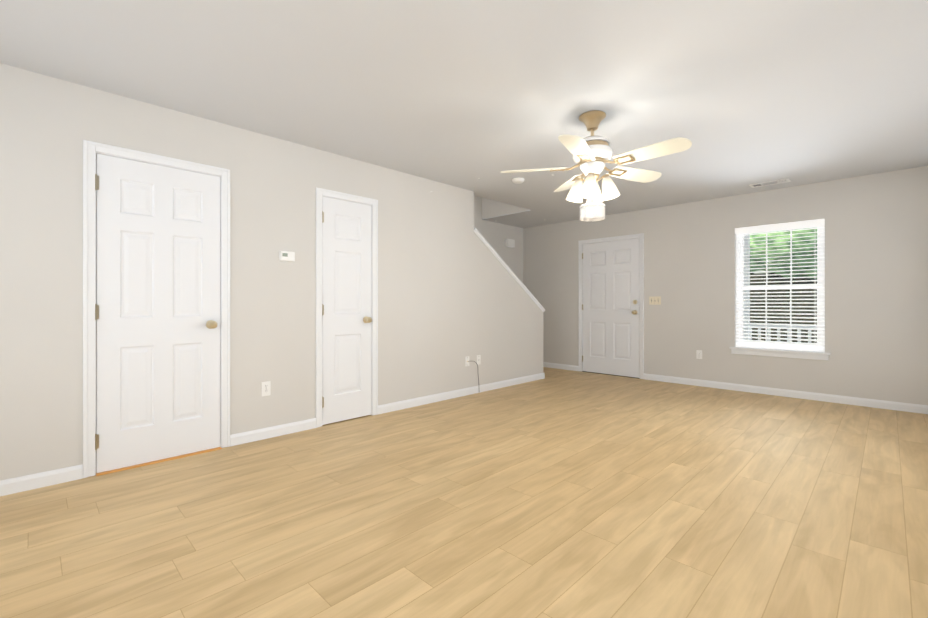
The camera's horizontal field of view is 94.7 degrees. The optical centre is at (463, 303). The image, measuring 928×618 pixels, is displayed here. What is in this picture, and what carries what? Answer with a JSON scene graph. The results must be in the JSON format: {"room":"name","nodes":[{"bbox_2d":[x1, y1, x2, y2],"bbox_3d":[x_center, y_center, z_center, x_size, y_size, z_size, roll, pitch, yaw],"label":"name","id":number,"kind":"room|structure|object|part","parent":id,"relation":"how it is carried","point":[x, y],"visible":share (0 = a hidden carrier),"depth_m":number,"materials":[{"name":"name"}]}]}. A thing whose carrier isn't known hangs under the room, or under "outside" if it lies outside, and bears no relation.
{"room":"empty living room","nodes":[
{"label":"empty living room","id":0,"kind":"room"},
{"bbox_2d":[0,63,542,480],"bbox_3d":[-1.069,-0.137,4.050,0.115,2.440,6.195,0,0,45],"label":"wall","id":1,"kind":"structure","parent":0,"point":[452,294],"depth_m":3.38,"materials":[{"name":"paint"}]},
{"bbox_2d":[0,464,82,495],"bbox_3d":[-2.733,1.039,2.280,0.014,0.085,1.048,0,0,45],"label":"baseboard","id":2,"kind":"structure","parent":1,"relation":"attached to","point":[35,481],"depth_m":2.52,"materials":[{"name":"white wood"}]},
{"bbox_2d":[83,140,229,477],"bbox_3d":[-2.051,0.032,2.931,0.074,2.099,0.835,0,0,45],"label":"door frame","id":3,"kind":"structure","parent":1,"relation":"in","point":[90,148],"depth_m":2.69,"materials":[{"name":"white wood"}]},
{"bbox_3d":[-1.846,0.152,3.137,0.074,0.064,0.064,0,0,45],"label":"knob","id":4,"kind":"part","parent":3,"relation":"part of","materials":[{"name":"gold metal"}]},
{"bbox_2d":[95,153,219,472],"bbox_3d":[-2.088,0.060,2.962,0.047,2.025,0.714,0,0,45],"label":"door","id":5,"kind":"structure","parent":1,"relation":"in","point":[158,303],"depth_m":2.92,"materials":[{"name":"white wood"}]},
{"bbox_3d":[-2.320,0.052,2.704,0.012,1.744,0.021,0,0,45],"label":"door hinges","id":6,"kind":"part","parent":5,"relation":"part of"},
{"bbox_2d":[262,381,270,395],"bbox_3d":[-1.591,0.683,3.437,0.004,0.115,0.070,0,0,45],"label":"outlet","id":7,"kind":"object","parent":1,"relation":"attached to","point":[268,383],"visible":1,"depth_m":3.44,"materials":[{"name":"white plastic"}]},
{"bbox_2d":[230,418,315,446],"bbox_3d":[-1.533,1.040,3.490,0.013,0.085,0.686,0,0,45],"label":"baseboard","id":8,"kind":"structure","parent":1,"relation":"attached to","point":[264,433],"depth_m":3.46,"materials":[{"name":"white wood"}]},
{"bbox_2d":[279,251,294,261],"bbox_3d":[-1.465,-0.395,3.549,0.027,0.084,0.124,0,0,45],"label":"thermostat","id":9,"kind":"object","parent":1,"relation":"attached to","point":[289,256],"visible":0.98,"depth_m":3.54,"materials":[{"name":"white plastic"}]},
{"bbox_2d":[322,196,370,424],"bbox_3d":[-1.086,0.060,3.973,0.047,2.025,0.514,0,0,45],"label":"door","id":10,"kind":"structure","parent":1,"relation":"in","point":[346,303],"depth_m":3.95,"materials":[{"name":"white wood"}]},
{"bbox_3d":[-1.247,0.053,3.785,0.012,1.744,0.021,0,0,45],"label":"door hinges","id":11,"kind":"part","parent":10,"relation":"part of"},
{"bbox_2d":[316,187,377,427],"bbox_3d":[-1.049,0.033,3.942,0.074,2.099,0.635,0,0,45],"label":"door frame","id":12,"kind":"structure","parent":1,"relation":"in","point":[320,192],"depth_m":3.89,"materials":[{"name":"white wood"}]},
{"bbox_3d":[-0.915,0.153,4.077,0.074,0.064,0.064,0,0,45],"label":"knob","id":13,"kind":"part","parent":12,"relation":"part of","materials":[{"name":"gold metal"}]},
{"bbox_2d":[378,373,544,413],"bbox_3d":[0.162,1.041,5.200,0.013,0.085,2.856,0,0,45],"label":"baseboard","id":14,"kind":"structure","parent":1,"relation":"attached to","point":[385,408],"depth_m":4.90,"materials":[{"name":"white wood"}]},
{"bbox_2d":[465,356,478,380],"bbox_3d":[0.114,0.852,5.119,0.058,0.452,0.228,0,0,45],"label":"outlet","id":15,"kind":"object","parent":1,"relation":"attached to","point":[467,361],"visible":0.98,"depth_m":5.08,"materials":[{"name":"white plastic"}]},
{"bbox_3d":[0.040,0.684,5.082,0.004,0.115,0.070,0,0,45],"label":"plate","id":16,"kind":"part","parent":15,"relation":"part of","materials":[{"name":"white plastic"}]},
{"bbox_2d":[477,355,480,364],"bbox_3d":[0.179,0.684,5.221,0.007,0.115,0.070,0,0,45],"label":"outlet","id":17,"kind":"object","parent":1,"relation":"attached to","point":[478,359],"visible":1,"depth_m":5.22,"materials":[{"name":"white plastic"}]},
{"bbox_2d":[473,228,544,311],"bbox_3d":[0.600,-0.398,5.733,0.151,1.043,1.507,0,0,45],"label":"trim","id":18,"kind":"structure","parent":1,"relation":"attached to","point":[503,263],"depth_m":5.61,"materials":[{"name":"white wood"}]},
{"bbox_2d":[0,367,927,617],"bbox_3d":[0.453,1.143,3.329,5.470,0.120,7.315,0,0,45],"label":"floor","id":19,"kind":"structure","parent":0,"point":[558,493],"depth_m":2.15,"materials":[{"name":"brown wood"}]},
{"bbox_2d":[96,447,221,475],"bbox_3d":[-2.104,1.078,2.983,0.127,0.008,0.711,0,0,45],"label":"threshold","id":20,"kind":"object","parent":19,"relation":"on","point":[151,462],"visible":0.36,"depth_m":2.91,"materials":[{"name":"orange wood"}]},
{"bbox_2d":[582,371,639,378],"bbox_3d":[2.269,1.080,6.570,0.916,0.009,0.154,0,0,45],"label":"threshold","id":21,"kind":"object","parent":19,"relation":"on","point":[610,374],"visible":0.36,"depth_m":6.51,"materials":[{"name":"grey"}]},
{"bbox_2d":[0,0,927,220],"bbox_3d":[0.840,-1.438,2.947,4.380,0.160,7.315,0,0,45],"label":"ceiling","id":22,"kind":"structure","parent":0,"point":[742,95],"depth_m":2.58,"materials":[{"name":"paint"}]},
{"bbox_2d":[500,110,691,221],"bbox_3d":[0.959,-0.980,3.050,1.229,0.753,1.273,0,0,45],"label":"ceiling fan","id":23,"kind":"object","parent":22,"relation":"hanging from","point":[592,154],"visible":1,"depth_m":3.01,"materials":[{"name":"beige"}]},
{"bbox_3d":[0.826,-0.830,3.135,0.120,0.150,0.120,15,6,24],"label":"lamp shade","id":24,"kind":"part","parent":23,"relation":"part of","materials":[{"name":"white glass"}]},
{"bbox_3d":[0.881,-0.830,2.988,0.120,0.150,0.120,0,-14,24],"label":"lamp shade","id":25,"kind":"part","parent":23,"relation":"part of","materials":[{"name":"white glass"}]},
{"bbox_3d":[0.973,-0.830,3.190,0.120,0.150,0.120,0,14,24],"label":"lamp shade","id":26,"kind":"part","parent":23,"relation":"part of","materials":[{"name":"white glass"}]},
{"bbox_3d":[1.028,-0.830,3.043,0.120,0.150,0.120,-15,-6,24],"label":"lamp shade","id":27,"kind":"part","parent":23,"relation":"part of","materials":[{"name":"white glass"}]},
{"bbox_2d":[749,178,790,187],"bbox_3d":[3.429,-1.352,4.798,0.360,0.008,0.160,0,0,45],"label":"ceiling vent","id":28,"kind":"object","parent":22,"relation":"in","point":[770,183],"visible":1,"depth_m":4.80,"materials":[{"name":"white metal"}]},
{"bbox_2d":[474,195,522,282],"bbox_3d":[-0.915,-1.416,5.754,0.115,5.000,5.500,0,0,45],"label":"wall","id":29,"kind":"structure","parent":0,"point":[495,235],"depth_m":7.27,"materials":[{"name":"paint"}]},
{"bbox_2d":[505,239,514,247],"bbox_3d":[0.793,-1.045,7.355,0.055,0.130,0.200,0,0,45],"label":"door chime","id":30,"kind":"object","parent":29,"relation":"attached to","point":[509,242],"visible":1,"depth_m":7.32,"materials":[{"name":"white plastic"}]},
{"bbox_2d":[482,197,569,227],"bbox_3d":[1.033,-2.635,7.027,1.090,2.560,1.250,0,0,45],"label":"ceiling","id":31,"kind":"structure","parent":0,"point":[503,213],"depth_m":6.79,"materials":[{"name":"paint"}]},
{"bbox_2d":[523,166,927,404],"bbox_3d":[2.975,-0.136,5.874,5.470,2.440,0.150,0,0,45],"label":"wall","id":32,"kind":"structure","parent":0,"point":[876,286],"depth_m":5.04,"materials":[{"name":"paint"}]},
{"bbox_2d":[543,362,577,370],"bbox_3d":[1.461,1.042,7.259,1.077,0.085,0.013,0,0,45],"label":"baseboard","id":33,"kind":"structure","parent":32,"relation":"attached to","point":[545,364],"depth_m":7.11,"materials":[{"name":"white wood"}]},
{"bbox_2d":[578,233,643,378],"bbox_3d":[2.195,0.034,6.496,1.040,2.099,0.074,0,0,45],"label":"door frame","id":34,"kind":"structure","parent":32,"relation":"in","point":[640,236],"depth_m":6.35,"materials":[{"name":"white wood"}]},
{"bbox_3d":[2.474,0.050,6.219,0.064,0.214,0.074,0,0,45],"label":"knob","id":35,"kind":"part","parent":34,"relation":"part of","materials":[{"name":"gold metal"}]},
{"bbox_2d":[583,238,639,377],"bbox_3d":[2.233,0.062,6.534,0.910,2.025,0.035,0,0,45],"label":"door","id":36,"kind":"structure","parent":32,"relation":"in","point":[611,294],"depth_m":6.49,"materials":[{"name":"white wood"}]},
{"bbox_2d":[649,296,660,304],"bbox_3d":[2.693,-0.046,6.037,0.163,0.115,0.015,0,0,45],"label":"light switch","id":37,"kind":"object","parent":32,"relation":"attached to","point":[655,300],"visible":1,"depth_m":6.03,"materials":[{"name":"beige plastic"}]},
{"bbox_2d":[696,350,701,358],"bbox_3d":[3.102,0.669,5.638,0.070,0.115,0.004,0,0,45],"label":"outlet","id":38,"kind":"object","parent":32,"relation":"attached to","point":[697,354],"visible":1,"depth_m":5.64,"materials":[{"name":"white plastic"}]},
{"bbox_2d":[729,347,830,359],"bbox_3d":[3.712,0.584,5.067,0.964,0.084,0.107,0,0,45],"label":"window sill","id":39,"kind":"structure","parent":32,"relation":"attached to","point":[814,355],"depth_m":5.01,"materials":[{"name":"white wood"}]},
{"bbox_2d":[736,220,824,351],"bbox_3d":[3.775,-0.202,5.131,0.863,1.487,0.070,0,0,45],"label":"window","id":40,"kind":"structure","parent":32,"relation":"in","point":[795,286],"depth_m":5.05,"materials":[{"name":"white plastic"}]},
{"bbox_2d":[735,219,824,351],"bbox_3d":[3.717,-0.205,5.072,0.860,1.481,0.076,0,0,45],"label":"window blinds","id":41,"kind":"object","parent":40,"relation":"attached to","point":[793,225],"visible":0.98,"depth_m":5.05,"materials":[{"name":"white plastic"}]},
{"bbox_2d":[644,373,927,413],"bbox_3d":[3.674,1.041,5.065,3.071,0.085,0.013,0,0,45],"label":"baseboard","id":42,"kind":"structure","parent":32,"relation":"attached to","point":[899,406],"depth_m":4.89,"materials":[{"name":"white wood"}]},
{"label":"outside","id":43,"kind":"structure","parent":0,"visible":0},
{"bbox_3d":[25.031,1.520,23.188,70.000,0.050,51.800,0,0,45],"label":"ground","id":44,"kind":"structure","parent":43,"visible":0},
{"bbox_2d":[750,273,816,351],"bbox_3d":[8.267,0.435,7.703,20.000,2.200,0.200,0,0,45],"label":"fence","id":45,"kind":"object","parent":44,"relation":"on","point":[786,290],"depth_m":9.06,"materials":[{"name":"grey"}]},
{"bbox_3d":[4.369,1.319,5.901,9.000,0.130,1.848,0,0,45],"label":"porch deck","id":46,"kind":"object","parent":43,"visible":0},
{"bbox_2d":[743,234,816,347],"bbox_3d":[4.984,-0.205,6.522,9.000,2.920,0.120,0,0,45],"label":"porch railing","id":47,"kind":"object","parent":46,"relation":"on","point":[747,253],"depth_m":6.87,"materials":[{"name":"white wood"}]},
{"bbox_3d":[12.127,-0.681,10.495,15.990,4.461,6.440,0,0,45],"label":"trunks","id":48,"kind":"object","parent":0,"visible":0},
{"bbox_2d":[750,228,816,278],"bbox_3d":[11.539,-3.322,10.538,25.614,7.339,12.022,0,0,45],"label":"foliage","id":49,"kind":"object","parent":48,"relation":"attached to","point":[786,247],"depth_m":8.66,"materials":[{"name":"green plant"}]}
]}

